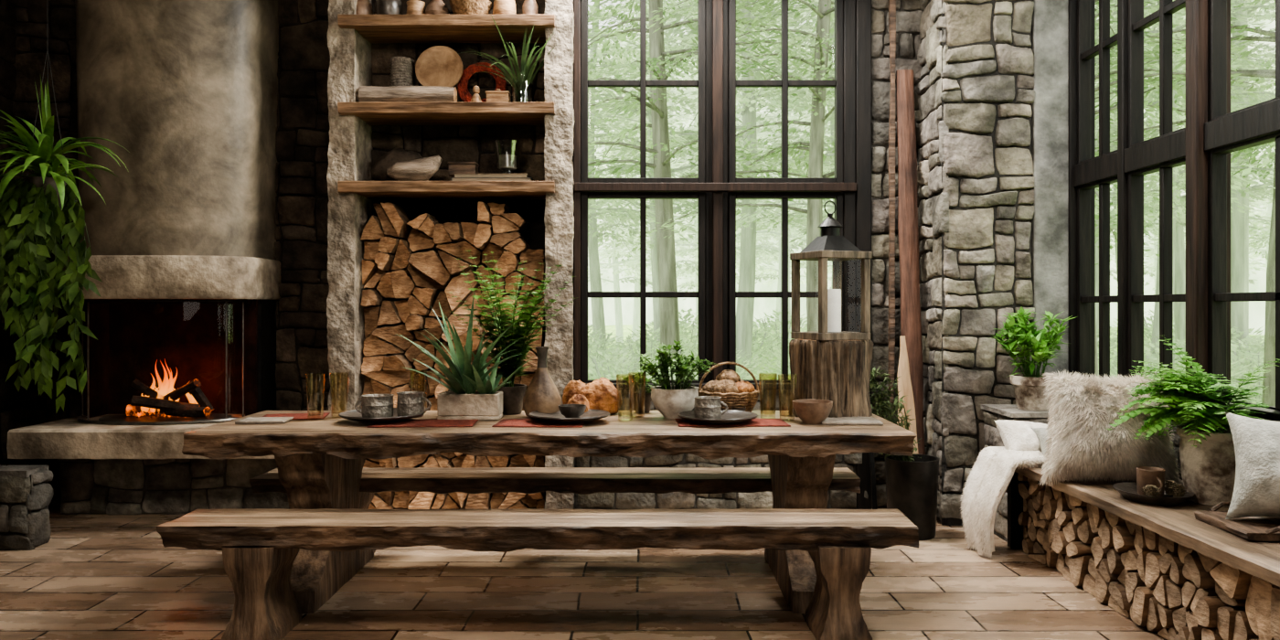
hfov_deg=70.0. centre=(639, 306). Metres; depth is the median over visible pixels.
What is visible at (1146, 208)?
tree
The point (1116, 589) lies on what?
log
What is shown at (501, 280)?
log
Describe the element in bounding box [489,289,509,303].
log
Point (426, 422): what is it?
placemat
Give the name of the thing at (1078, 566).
log
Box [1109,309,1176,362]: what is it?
shrub
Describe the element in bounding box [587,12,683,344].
tree
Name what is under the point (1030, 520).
log
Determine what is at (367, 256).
log
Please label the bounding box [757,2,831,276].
tree
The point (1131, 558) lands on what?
log
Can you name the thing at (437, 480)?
bench
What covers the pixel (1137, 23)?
window
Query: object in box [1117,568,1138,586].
log
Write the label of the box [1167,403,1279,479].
wall
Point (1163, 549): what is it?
log
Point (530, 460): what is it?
log
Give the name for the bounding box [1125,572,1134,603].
log
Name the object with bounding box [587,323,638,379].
shrub
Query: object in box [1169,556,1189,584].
log
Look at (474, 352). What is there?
log
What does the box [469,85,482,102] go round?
figurine
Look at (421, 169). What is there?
driftwood
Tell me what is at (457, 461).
log
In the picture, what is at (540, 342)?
log
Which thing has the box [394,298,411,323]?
log
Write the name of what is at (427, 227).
log
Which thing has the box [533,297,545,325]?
log
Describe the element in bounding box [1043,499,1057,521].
log
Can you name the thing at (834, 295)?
candle
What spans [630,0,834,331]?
tree
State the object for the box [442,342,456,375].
log
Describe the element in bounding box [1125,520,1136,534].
log
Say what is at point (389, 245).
log
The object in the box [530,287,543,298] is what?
log
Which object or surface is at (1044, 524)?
log
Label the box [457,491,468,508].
log
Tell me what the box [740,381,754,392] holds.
bread roll
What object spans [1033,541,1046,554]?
log
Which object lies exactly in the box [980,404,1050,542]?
ledge
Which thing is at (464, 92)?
ring
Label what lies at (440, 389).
log
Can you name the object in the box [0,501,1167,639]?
floor
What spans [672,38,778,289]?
tree
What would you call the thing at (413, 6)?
cup
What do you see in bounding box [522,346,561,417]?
vase
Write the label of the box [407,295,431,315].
log
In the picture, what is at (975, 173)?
wall pillar
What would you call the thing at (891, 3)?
wooden pole
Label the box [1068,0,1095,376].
trim
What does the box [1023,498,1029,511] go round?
log
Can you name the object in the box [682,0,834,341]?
tree
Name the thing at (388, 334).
log
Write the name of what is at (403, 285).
log
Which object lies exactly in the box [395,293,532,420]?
potted succulent
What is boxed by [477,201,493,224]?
log
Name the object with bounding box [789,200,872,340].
lantern
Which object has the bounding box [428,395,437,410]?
log
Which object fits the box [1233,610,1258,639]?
log
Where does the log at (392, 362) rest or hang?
on the log at (392, 378)
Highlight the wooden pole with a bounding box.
[887,0,895,418]
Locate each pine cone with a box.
[1141,484,1161,496]
[1164,480,1177,495]
[1167,484,1187,497]
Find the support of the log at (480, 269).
on the log at (482, 316)
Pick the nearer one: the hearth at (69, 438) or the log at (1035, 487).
the log at (1035, 487)
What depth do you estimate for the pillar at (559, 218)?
5.73 m
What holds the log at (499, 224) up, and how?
on the log at (501, 240)
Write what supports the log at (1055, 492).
on the log at (1050, 508)
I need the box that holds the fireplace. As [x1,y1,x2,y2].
[61,0,280,425]
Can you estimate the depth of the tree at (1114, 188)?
24.03 m
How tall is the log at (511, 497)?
0.202 m
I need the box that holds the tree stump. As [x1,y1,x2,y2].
[788,339,873,417]
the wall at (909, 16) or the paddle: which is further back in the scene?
the wall at (909, 16)
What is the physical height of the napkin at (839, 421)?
0.013 m
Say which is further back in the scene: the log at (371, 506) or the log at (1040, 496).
the log at (371, 506)
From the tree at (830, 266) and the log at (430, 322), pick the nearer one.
the log at (430, 322)
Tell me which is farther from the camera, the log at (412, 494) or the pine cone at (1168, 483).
the log at (412, 494)
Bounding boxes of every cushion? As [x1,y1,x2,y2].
[994,420,1047,451]
[1031,427,1049,458]
[1038,369,1181,485]
[1224,411,1279,519]
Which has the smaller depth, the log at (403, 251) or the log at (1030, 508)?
the log at (1030, 508)
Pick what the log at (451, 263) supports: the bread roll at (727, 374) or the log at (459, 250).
the log at (459, 250)
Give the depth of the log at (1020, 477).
4.83 m
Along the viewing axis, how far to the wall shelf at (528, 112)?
5.69 m
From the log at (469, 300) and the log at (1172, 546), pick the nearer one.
the log at (1172, 546)
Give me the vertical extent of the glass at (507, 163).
0.215 m
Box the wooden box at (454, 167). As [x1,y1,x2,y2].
[448,161,479,177]
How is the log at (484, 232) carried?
on the log at (497, 250)
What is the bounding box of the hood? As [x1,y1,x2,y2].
[74,0,278,259]
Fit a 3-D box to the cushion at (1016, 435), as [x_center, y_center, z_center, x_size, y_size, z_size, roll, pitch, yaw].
[2.096,0.729,4.873,0.363,0.234,0.232,0,0,-5]
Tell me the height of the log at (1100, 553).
0.135 m
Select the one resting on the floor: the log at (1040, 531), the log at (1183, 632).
the log at (1183, 632)
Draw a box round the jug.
[424,0,449,14]
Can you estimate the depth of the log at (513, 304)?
5.84 m
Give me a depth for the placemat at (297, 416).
4.47 m
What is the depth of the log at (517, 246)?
5.81 m
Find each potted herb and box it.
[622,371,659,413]
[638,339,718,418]
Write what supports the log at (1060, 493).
on the log at (1053, 528)
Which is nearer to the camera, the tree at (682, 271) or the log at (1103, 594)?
the log at (1103, 594)
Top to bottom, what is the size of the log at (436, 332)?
0.105 m
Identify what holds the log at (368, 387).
on the log
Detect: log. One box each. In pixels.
[125,405,155,415]
[130,378,165,399]
[130,394,200,410]
[154,405,211,417]
[164,378,201,401]
[189,386,213,410]
[360,215,388,241]
[360,288,387,307]
[360,368,418,387]
[361,353,394,372]
[361,375,373,408]
[362,259,378,285]
[362,333,405,356]
[362,458,380,467]
[363,241,374,261]
[363,268,390,288]
[363,306,387,337]
[366,458,379,462]
[367,240,380,260]
[368,501,376,509]
[369,377,400,394]
[371,323,416,351]
[371,492,394,509]
[373,202,407,240]
[374,252,394,271]
[376,271,394,298]
[376,300,404,326]
[376,465,398,505]
[378,236,399,255]
[379,457,397,467]
[380,202,412,238]
[383,352,415,371]
[390,238,415,271]
[390,384,414,407]
[391,268,422,298]
[392,490,410,508]
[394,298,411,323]
[396,454,431,467]
[405,314,429,330]
[405,340,430,362]
[406,213,436,230]
[406,263,447,289]
[407,227,439,252]
[407,249,455,286]
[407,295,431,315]
[407,491,437,509]
[408,368,433,397]
[408,465,417,501]
[412,287,440,309]
[413,326,444,342]
[413,341,438,371]
[416,460,426,467]
[417,216,439,238]
[423,396,430,410]
[423,454,440,467]
[424,317,446,328]
[425,368,445,395]
[428,289,453,319]
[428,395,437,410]
[431,493,448,509]
[433,223,458,244]
[433,454,453,467]
[434,341,446,373]
[434,375,450,399]
[435,240,482,266]
[437,248,478,276]
[437,452,456,458]
[440,314,482,342]
[441,494,460,509]
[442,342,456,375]
[443,222,467,242]
[444,269,479,311]
[445,460,454,467]
[448,491,465,508]
[451,324,487,351]
[451,453,467,467]
[452,287,486,315]
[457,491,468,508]
[460,222,478,245]
[460,454,476,467]
[464,492,491,509]
[470,350,481,362]
[472,223,494,249]
[474,456,492,467]
[475,264,497,305]
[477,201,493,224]
[480,311,491,330]
[480,333,509,354]
[481,243,505,267]
[486,306,506,324]
[486,354,499,368]
[486,454,512,467]
[487,202,510,218]
[489,231,523,247]
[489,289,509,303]
[490,215,523,234]
[490,492,508,509]
[491,272,505,292]
[492,250,520,277]
[496,491,526,509]
[500,213,528,229]
[500,294,518,304]
[501,304,515,316]
[503,237,529,255]
[504,271,524,296]
[507,499,529,508]
[508,463,520,467]
[510,454,530,467]
[513,298,529,326]
[513,372,523,383]
[516,259,545,280]
[519,248,545,264]
[519,276,543,295]
[519,372,535,385]
[520,292,535,310]
[520,344,537,373]
[521,493,537,507]
[522,326,545,352]
[522,454,536,467]
[527,491,545,500]
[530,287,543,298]
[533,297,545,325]
[533,455,545,467]
[536,496,545,508]
[1017,473,1027,480]
[1017,482,1032,499]
[1018,512,1031,525]
[1022,538,1037,554]
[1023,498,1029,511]
[1023,525,1030,538]
[1027,498,1034,517]
[1027,516,1033,527]
[1027,522,1039,542]
[1027,554,1047,565]
[1028,479,1045,494]
[1032,494,1043,511]
[1032,510,1046,527]
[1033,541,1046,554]
[1035,490,1045,504]
[1036,520,1051,528]
[1036,527,1047,544]
[1039,508,1046,519]
[1042,484,1055,505]
[1042,529,1051,551]
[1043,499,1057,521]
[1046,548,1058,567]
[1047,518,1065,545]
[1050,531,1069,554]
[1051,487,1059,500]
[1055,493,1072,518]
[1056,490,1064,506]
[1056,554,1067,573]
[1057,511,1073,525]
[1061,566,1072,582]
[1062,521,1081,543]
[1064,492,1087,509]
[1065,554,1077,566]
[1066,541,1093,556]
[1068,495,1087,506]
[1068,555,1094,586]
[1071,507,1088,524]
[1077,520,1098,543]
[1082,574,1095,596]
[1087,502,1098,533]
[1088,557,1098,578]
[1089,503,1106,528]
[1090,535,1099,556]
[1093,537,1110,568]
[1095,570,1110,603]
[1098,517,1108,538]
[1098,558,1119,582]
[1101,522,1114,548]
[1104,511,1126,526]
[1107,548,1124,574]
[1108,581,1131,609]
[1108,595,1130,618]
[1112,525,1135,550]
[1112,537,1128,552]
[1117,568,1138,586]
[1120,552,1127,565]
[1124,549,1139,570]
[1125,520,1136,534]
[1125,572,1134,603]
[1128,572,1145,591]
[1130,586,1154,626]
[1133,533,1159,554]
[1134,523,1149,549]
[1136,551,1159,582]
[1142,526,1159,550]
[1144,552,1169,588]
[1146,597,1164,631]
[1152,575,1171,606]
[1157,603,1177,628]
[1157,628,1170,639]
[1158,534,1177,555]
[1158,553,1178,574]
[1165,537,1178,552]
[1165,579,1183,608]
[1168,627,1178,639]
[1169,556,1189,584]
[1172,607,1191,631]
[1177,544,1196,564]
[1178,626,1189,639]
[1181,580,1200,607]
[1182,564,1193,581]
[1184,553,1215,588]
[1185,610,1202,632]
[1188,626,1205,639]
[1190,588,1217,610]
[1193,596,1232,627]
[1196,552,1222,572]
[1201,627,1223,639]
[1209,563,1252,599]
[1215,580,1246,606]
[1216,606,1245,639]
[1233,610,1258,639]
[1245,576,1258,636]
[1251,576,1276,639]
[1269,586,1279,639]
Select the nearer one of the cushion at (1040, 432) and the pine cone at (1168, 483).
the pine cone at (1168, 483)
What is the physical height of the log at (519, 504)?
0.068 m
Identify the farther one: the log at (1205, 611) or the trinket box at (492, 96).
the trinket box at (492, 96)
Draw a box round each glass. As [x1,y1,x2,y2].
[305,373,325,419]
[330,372,348,417]
[492,139,522,173]
[616,373,634,420]
[628,372,646,417]
[758,373,777,418]
[778,373,796,420]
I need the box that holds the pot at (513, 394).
[497,384,526,415]
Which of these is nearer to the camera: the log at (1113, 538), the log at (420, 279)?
the log at (1113, 538)
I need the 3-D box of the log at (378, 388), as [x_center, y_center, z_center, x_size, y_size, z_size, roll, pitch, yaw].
[-1.661,0.609,5.970,0.155,0.296,0.265,0,0,0]
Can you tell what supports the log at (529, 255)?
on the log at (530, 267)
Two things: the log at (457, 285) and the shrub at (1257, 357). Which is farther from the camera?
the shrub at (1257, 357)
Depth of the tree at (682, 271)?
34.89 m
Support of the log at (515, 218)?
on the log at (499, 224)
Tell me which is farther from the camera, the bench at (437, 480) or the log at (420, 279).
the log at (420, 279)
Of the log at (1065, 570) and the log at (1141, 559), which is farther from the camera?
the log at (1065, 570)
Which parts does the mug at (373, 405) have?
handle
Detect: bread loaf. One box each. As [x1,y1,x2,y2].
[562,380,585,404]
[567,394,589,412]
[579,377,622,415]
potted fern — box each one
[446,249,578,415]
[1106,334,1279,507]
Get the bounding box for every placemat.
[262,412,330,419]
[367,418,478,427]
[491,418,585,427]
[675,418,790,426]
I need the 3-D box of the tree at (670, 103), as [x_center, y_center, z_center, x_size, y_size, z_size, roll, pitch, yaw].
[0.944,-5.412,28.873,6.399,14.340,5.628,0,0,-3]
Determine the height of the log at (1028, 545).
0.076 m
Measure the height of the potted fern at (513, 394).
0.828 m
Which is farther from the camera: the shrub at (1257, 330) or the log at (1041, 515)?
the shrub at (1257, 330)
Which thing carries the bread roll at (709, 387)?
in the basket
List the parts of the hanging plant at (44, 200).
pot, cord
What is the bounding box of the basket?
[698,362,759,412]
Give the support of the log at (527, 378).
on the log
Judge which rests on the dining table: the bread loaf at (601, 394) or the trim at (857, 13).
the bread loaf at (601, 394)
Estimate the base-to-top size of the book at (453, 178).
0.028 m
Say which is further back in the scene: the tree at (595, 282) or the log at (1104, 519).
the tree at (595, 282)
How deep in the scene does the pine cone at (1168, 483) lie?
3.83 m
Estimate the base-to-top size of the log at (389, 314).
0.164 m
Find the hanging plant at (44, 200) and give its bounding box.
[0,49,129,412]
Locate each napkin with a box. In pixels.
[234,416,294,423]
[821,416,883,425]
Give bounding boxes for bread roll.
[702,380,719,392]
[712,379,738,393]
[715,369,740,382]
[736,382,749,393]
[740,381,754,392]
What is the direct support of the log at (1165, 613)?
on the log at (1164, 633)
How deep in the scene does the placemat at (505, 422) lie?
4.15 m
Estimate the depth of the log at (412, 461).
5.87 m
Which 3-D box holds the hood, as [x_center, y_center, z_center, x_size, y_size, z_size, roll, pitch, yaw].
[-2.985,-1.350,5.790,1.160,2.100,0.660,0,0,0]
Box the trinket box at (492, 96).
[485,88,511,102]
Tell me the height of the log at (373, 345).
0.151 m
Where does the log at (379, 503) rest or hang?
on the floor
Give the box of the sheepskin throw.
[960,445,1045,558]
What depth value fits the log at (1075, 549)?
4.21 m
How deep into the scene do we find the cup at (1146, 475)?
3.81 m
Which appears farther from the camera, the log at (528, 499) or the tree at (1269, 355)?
the tree at (1269, 355)
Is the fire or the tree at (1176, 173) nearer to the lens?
the fire
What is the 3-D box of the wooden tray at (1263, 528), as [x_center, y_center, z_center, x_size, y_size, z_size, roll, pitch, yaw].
[2.261,0.780,3.300,0.346,0.069,0.386,0,0,4]
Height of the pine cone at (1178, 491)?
0.064 m
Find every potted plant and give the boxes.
[455,14,554,102]
[985,306,1077,410]
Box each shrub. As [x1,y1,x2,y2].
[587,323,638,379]
[587,345,657,380]
[591,327,696,379]
[616,354,750,379]
[626,308,697,359]
[684,348,771,379]
[689,323,790,378]
[746,360,790,379]
[752,309,807,358]
[757,338,793,379]
[1096,325,1179,378]
[1097,338,1267,402]
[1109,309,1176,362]
[1143,324,1264,367]
[1173,326,1264,387]
[1176,334,1264,405]
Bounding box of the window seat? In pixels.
[1007,466,1279,586]
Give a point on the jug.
(434, 6)
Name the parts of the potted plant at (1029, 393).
pot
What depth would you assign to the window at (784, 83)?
5.86 m
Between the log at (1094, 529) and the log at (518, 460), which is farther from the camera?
the log at (518, 460)
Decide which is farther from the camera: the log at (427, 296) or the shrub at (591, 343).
the shrub at (591, 343)
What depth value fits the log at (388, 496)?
5.84 m
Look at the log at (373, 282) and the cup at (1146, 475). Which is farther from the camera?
the log at (373, 282)
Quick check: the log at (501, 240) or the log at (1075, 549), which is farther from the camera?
the log at (501, 240)
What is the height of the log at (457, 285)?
0.272 m
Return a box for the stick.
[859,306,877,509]
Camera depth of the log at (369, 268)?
5.84 m
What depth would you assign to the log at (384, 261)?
5.80 m
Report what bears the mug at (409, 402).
on the plate at (354, 415)
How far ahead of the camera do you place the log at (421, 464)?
5.93 m
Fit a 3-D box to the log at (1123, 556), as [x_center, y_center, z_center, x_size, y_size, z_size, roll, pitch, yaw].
[2.251,1.065,3.854,0.424,0.070,0.057,0,0,0]
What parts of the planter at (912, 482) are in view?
pot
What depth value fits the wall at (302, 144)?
6.10 m
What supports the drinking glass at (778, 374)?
on the dining table
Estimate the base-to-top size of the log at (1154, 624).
0.143 m
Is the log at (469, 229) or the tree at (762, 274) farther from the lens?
the tree at (762, 274)
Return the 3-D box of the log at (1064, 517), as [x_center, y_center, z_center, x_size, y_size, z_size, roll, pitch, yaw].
[2.222,1.015,4.367,0.425,0.080,0.111,0,0,0]
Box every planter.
[437,391,502,420]
[869,365,939,540]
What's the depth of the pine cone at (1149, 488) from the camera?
3.73 m
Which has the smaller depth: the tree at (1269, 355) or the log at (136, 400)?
the log at (136, 400)
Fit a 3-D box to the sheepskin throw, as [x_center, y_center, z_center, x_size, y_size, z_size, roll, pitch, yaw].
[1.919,1.021,4.776,0.396,0.573,0.480,0,0,0]
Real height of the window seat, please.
0.490 m
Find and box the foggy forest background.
[587,4,1275,334]
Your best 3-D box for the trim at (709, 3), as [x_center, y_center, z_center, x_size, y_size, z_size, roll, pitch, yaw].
[0.495,-0.815,5.915,0.150,2.670,0.070,0,0,0]
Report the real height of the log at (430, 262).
0.232 m
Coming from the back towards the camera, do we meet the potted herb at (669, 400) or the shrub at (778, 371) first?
the shrub at (778, 371)
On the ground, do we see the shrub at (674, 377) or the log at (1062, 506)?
the shrub at (674, 377)
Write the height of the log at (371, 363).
0.111 m
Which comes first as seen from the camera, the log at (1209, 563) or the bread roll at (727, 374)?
the log at (1209, 563)
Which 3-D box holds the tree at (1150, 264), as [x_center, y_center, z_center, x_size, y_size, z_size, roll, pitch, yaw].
[23.937,-6.251,37.842,6.791,16.026,6.536,0,0,-20]
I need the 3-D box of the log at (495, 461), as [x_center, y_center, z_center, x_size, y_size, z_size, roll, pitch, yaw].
[-0.921,1.008,5.973,0.163,0.212,0.257,0,0,0]
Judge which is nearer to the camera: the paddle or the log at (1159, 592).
the log at (1159, 592)
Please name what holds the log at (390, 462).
on the log at (388, 496)
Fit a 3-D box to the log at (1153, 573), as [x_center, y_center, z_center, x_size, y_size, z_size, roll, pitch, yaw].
[2.237,1.052,3.621,0.426,0.146,0.098,0,0,0]
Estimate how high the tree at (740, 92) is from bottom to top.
16.350 m
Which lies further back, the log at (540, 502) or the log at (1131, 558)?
the log at (540, 502)
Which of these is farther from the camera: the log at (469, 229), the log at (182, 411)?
the log at (469, 229)
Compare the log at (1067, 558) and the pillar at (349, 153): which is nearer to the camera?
the log at (1067, 558)
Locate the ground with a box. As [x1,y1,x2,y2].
[587,324,1264,403]
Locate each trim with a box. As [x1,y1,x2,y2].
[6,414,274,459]
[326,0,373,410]
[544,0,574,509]
[573,0,580,380]
[585,382,790,389]
[705,0,728,382]
[843,0,871,509]
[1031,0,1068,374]
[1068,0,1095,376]
[1098,378,1279,421]
[1117,0,1128,378]
[1185,0,1230,425]
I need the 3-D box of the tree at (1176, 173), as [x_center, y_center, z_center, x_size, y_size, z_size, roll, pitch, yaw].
[8.672,-4.926,15.178,5.391,13.373,5.617,0,0,34]
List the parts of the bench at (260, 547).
leg, seat, leg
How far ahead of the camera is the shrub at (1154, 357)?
12.79 m
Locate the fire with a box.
[133,360,198,418]
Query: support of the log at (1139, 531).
on the log at (1141, 559)
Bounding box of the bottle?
[522,0,538,14]
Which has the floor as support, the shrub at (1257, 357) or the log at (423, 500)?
the log at (423, 500)
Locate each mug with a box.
[354,394,394,417]
[396,391,431,417]
[693,395,728,418]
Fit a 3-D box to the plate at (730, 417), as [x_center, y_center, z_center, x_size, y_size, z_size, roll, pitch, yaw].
[0.359,0.515,4.220,0.370,0.035,0.370,0,0,0]
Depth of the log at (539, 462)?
5.81 m
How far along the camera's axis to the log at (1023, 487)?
4.82 m
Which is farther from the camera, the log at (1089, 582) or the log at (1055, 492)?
the log at (1055, 492)
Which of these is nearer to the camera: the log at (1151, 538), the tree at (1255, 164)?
the log at (1151, 538)
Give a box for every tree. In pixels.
[587,0,697,358]
[587,0,741,304]
[587,0,806,362]
[587,0,834,377]
[587,0,834,379]
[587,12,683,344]
[587,25,697,244]
[594,14,693,341]
[623,0,806,272]
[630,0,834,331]
[633,59,757,343]
[648,0,828,268]
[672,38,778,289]
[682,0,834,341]
[693,0,834,288]
[736,0,834,245]
[736,53,831,333]
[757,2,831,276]
[763,111,831,287]
[789,55,832,213]
[789,122,831,275]
[827,35,1152,213]
[1095,0,1273,376]
[1095,0,1275,362]
[1095,0,1275,372]
[1095,0,1275,383]
[1095,0,1275,406]
[1095,2,1274,341]
[1095,3,1255,293]
[1095,5,1264,276]
[1095,36,1185,255]
[1095,77,1153,340]
[1111,0,1274,294]
[1143,20,1268,277]
[1184,0,1275,259]
[1247,0,1275,264]
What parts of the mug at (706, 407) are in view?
handle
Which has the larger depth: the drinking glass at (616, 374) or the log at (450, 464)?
the log at (450, 464)
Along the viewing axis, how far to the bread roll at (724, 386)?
4.45 m
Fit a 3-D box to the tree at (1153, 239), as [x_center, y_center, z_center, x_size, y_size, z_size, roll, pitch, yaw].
[12.733,-6.460,27.672,6.968,16.444,6.707,0,0,44]
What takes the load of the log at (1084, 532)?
on the log at (1075, 549)
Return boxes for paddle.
[896,335,918,453]
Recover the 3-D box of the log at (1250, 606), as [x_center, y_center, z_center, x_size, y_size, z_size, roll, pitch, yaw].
[2.254,0.993,3.062,0.425,0.207,0.084,0,0,0]
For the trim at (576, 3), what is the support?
attached to the wall at (909, 16)
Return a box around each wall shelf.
[337,14,554,43]
[337,101,554,125]
[337,181,554,199]
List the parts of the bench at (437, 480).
leg, seat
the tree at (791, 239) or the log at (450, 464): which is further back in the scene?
the tree at (791, 239)
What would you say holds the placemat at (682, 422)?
on the dining table
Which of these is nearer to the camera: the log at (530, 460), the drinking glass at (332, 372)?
the drinking glass at (332, 372)
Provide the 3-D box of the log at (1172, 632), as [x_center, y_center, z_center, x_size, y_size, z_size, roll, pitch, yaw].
[2.255,1.266,3.511,0.423,0.063,0.054,0,0,0]
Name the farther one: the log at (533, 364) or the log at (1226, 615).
the log at (533, 364)
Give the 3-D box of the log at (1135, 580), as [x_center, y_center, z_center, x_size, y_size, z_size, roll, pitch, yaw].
[2.230,1.129,3.756,0.424,0.077,0.084,0,0,0]
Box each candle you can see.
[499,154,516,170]
[827,286,841,331]
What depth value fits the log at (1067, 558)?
4.37 m
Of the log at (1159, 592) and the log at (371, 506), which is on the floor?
the log at (371, 506)
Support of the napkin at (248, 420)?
on the dining table
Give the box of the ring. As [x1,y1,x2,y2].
[457,62,506,102]
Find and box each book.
[451,177,533,181]
[454,173,533,179]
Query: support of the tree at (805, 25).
on the ground
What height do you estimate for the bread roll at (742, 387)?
0.082 m
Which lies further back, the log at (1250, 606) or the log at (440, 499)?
the log at (440, 499)
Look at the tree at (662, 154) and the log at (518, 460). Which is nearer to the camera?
the log at (518, 460)
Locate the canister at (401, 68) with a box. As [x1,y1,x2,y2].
[390,56,414,86]
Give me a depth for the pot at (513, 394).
4.53 m
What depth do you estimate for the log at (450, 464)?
5.88 m
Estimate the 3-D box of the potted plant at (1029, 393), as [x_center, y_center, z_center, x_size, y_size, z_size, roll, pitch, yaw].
[2.180,0.286,5.075,0.435,0.574,0.477,0,0,5]
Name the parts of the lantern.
ring handle, frame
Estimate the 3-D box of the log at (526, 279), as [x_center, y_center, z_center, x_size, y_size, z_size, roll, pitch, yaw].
[-0.696,-0.130,5.925,0.152,0.132,0.244,0,0,0]
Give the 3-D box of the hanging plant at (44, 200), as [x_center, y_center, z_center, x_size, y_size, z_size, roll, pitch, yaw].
[-3.210,-0.914,4.847,0.860,2.972,0.826,0,0,-37]
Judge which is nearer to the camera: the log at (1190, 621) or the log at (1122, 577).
the log at (1190, 621)
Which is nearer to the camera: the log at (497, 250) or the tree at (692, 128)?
the log at (497, 250)
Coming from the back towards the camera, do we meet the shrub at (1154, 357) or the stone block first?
the shrub at (1154, 357)
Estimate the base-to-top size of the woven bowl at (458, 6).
0.120 m
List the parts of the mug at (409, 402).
handle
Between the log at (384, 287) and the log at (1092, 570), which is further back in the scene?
the log at (384, 287)
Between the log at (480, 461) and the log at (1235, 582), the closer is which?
the log at (1235, 582)
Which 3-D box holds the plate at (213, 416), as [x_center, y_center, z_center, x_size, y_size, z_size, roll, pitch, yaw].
[-2.985,0.704,5.760,0.792,0.018,0.518,0,0,0]
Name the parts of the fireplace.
metal frame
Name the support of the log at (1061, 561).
on the floor
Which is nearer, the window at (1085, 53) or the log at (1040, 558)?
the log at (1040, 558)
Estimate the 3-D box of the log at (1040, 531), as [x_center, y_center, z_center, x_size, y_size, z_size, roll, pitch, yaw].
[2.255,1.170,4.665,0.426,0.095,0.100,0,0,0]
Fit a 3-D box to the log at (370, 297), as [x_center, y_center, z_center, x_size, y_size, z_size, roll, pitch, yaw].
[-1.725,-0.055,5.927,0.110,0.117,0.254,0,0,0]
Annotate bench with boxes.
[156,508,919,639]
[249,467,860,553]
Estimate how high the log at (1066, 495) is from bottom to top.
0.089 m
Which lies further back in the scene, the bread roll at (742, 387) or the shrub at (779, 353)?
the shrub at (779, 353)
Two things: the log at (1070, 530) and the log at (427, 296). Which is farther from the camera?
the log at (427, 296)
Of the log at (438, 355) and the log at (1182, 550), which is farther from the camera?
the log at (438, 355)
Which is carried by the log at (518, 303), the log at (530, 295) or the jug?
the log at (530, 295)
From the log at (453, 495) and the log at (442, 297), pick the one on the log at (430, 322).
the log at (442, 297)
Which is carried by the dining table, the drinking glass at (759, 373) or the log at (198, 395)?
the drinking glass at (759, 373)
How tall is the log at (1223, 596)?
0.085 m
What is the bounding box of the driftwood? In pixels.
[386,155,442,181]
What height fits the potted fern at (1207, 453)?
0.688 m
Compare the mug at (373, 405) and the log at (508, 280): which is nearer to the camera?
the mug at (373, 405)
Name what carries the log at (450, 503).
on the floor
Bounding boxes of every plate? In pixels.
[98,412,231,421]
[338,407,425,423]
[415,45,463,86]
[528,408,609,423]
[677,409,757,424]
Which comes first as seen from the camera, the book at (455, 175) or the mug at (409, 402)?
the mug at (409, 402)
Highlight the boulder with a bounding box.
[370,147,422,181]
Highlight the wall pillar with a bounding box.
[914,0,1034,525]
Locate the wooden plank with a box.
[896,69,925,454]
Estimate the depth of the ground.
41.01 m
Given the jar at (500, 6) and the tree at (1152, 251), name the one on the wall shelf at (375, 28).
the jar at (500, 6)
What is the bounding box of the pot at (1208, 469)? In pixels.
[1176,425,1235,507]
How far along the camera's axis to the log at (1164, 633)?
3.57 m
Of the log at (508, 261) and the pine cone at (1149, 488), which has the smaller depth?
the pine cone at (1149, 488)
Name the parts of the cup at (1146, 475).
handle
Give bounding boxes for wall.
[0,0,18,465]
[9,0,545,501]
[57,458,289,515]
[574,0,923,509]
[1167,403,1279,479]
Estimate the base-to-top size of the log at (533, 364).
0.210 m
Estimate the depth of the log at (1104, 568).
3.95 m
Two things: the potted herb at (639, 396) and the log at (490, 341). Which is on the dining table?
the potted herb at (639, 396)
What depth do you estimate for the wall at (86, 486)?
5.69 m
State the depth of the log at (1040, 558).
4.62 m
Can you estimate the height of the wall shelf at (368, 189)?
0.072 m
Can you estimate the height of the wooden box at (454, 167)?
0.085 m
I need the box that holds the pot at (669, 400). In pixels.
[650,385,698,418]
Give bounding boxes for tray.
[1112,481,1194,505]
[1194,501,1279,541]
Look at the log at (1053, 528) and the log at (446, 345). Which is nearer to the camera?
the log at (1053, 528)
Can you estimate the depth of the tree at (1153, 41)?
11.66 m
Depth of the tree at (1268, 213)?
33.17 m
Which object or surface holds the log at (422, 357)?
on the log at (418, 380)
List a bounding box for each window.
[574,0,857,383]
[728,0,843,383]
[1073,0,1279,379]
[1077,0,1117,380]
[1207,0,1279,410]
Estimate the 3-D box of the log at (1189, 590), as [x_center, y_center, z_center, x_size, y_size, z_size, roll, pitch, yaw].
[2.246,1.075,3.400,0.424,0.101,0.087,0,0,0]
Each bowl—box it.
[449,0,491,14]
[558,404,586,417]
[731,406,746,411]
[792,399,832,424]
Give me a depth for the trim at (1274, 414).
3.69 m
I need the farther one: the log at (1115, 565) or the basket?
the basket
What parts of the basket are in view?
handle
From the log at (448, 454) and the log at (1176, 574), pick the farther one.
the log at (448, 454)
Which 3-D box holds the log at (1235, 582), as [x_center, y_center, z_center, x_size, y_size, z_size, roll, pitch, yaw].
[2.223,0.940,3.151,0.424,0.120,0.170,0,0,0]
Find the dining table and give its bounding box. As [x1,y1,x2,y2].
[181,410,916,613]
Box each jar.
[355,0,373,14]
[374,0,402,14]
[492,0,516,14]
[512,81,532,102]
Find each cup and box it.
[405,0,426,14]
[1136,466,1165,497]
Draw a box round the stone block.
[0,465,52,550]

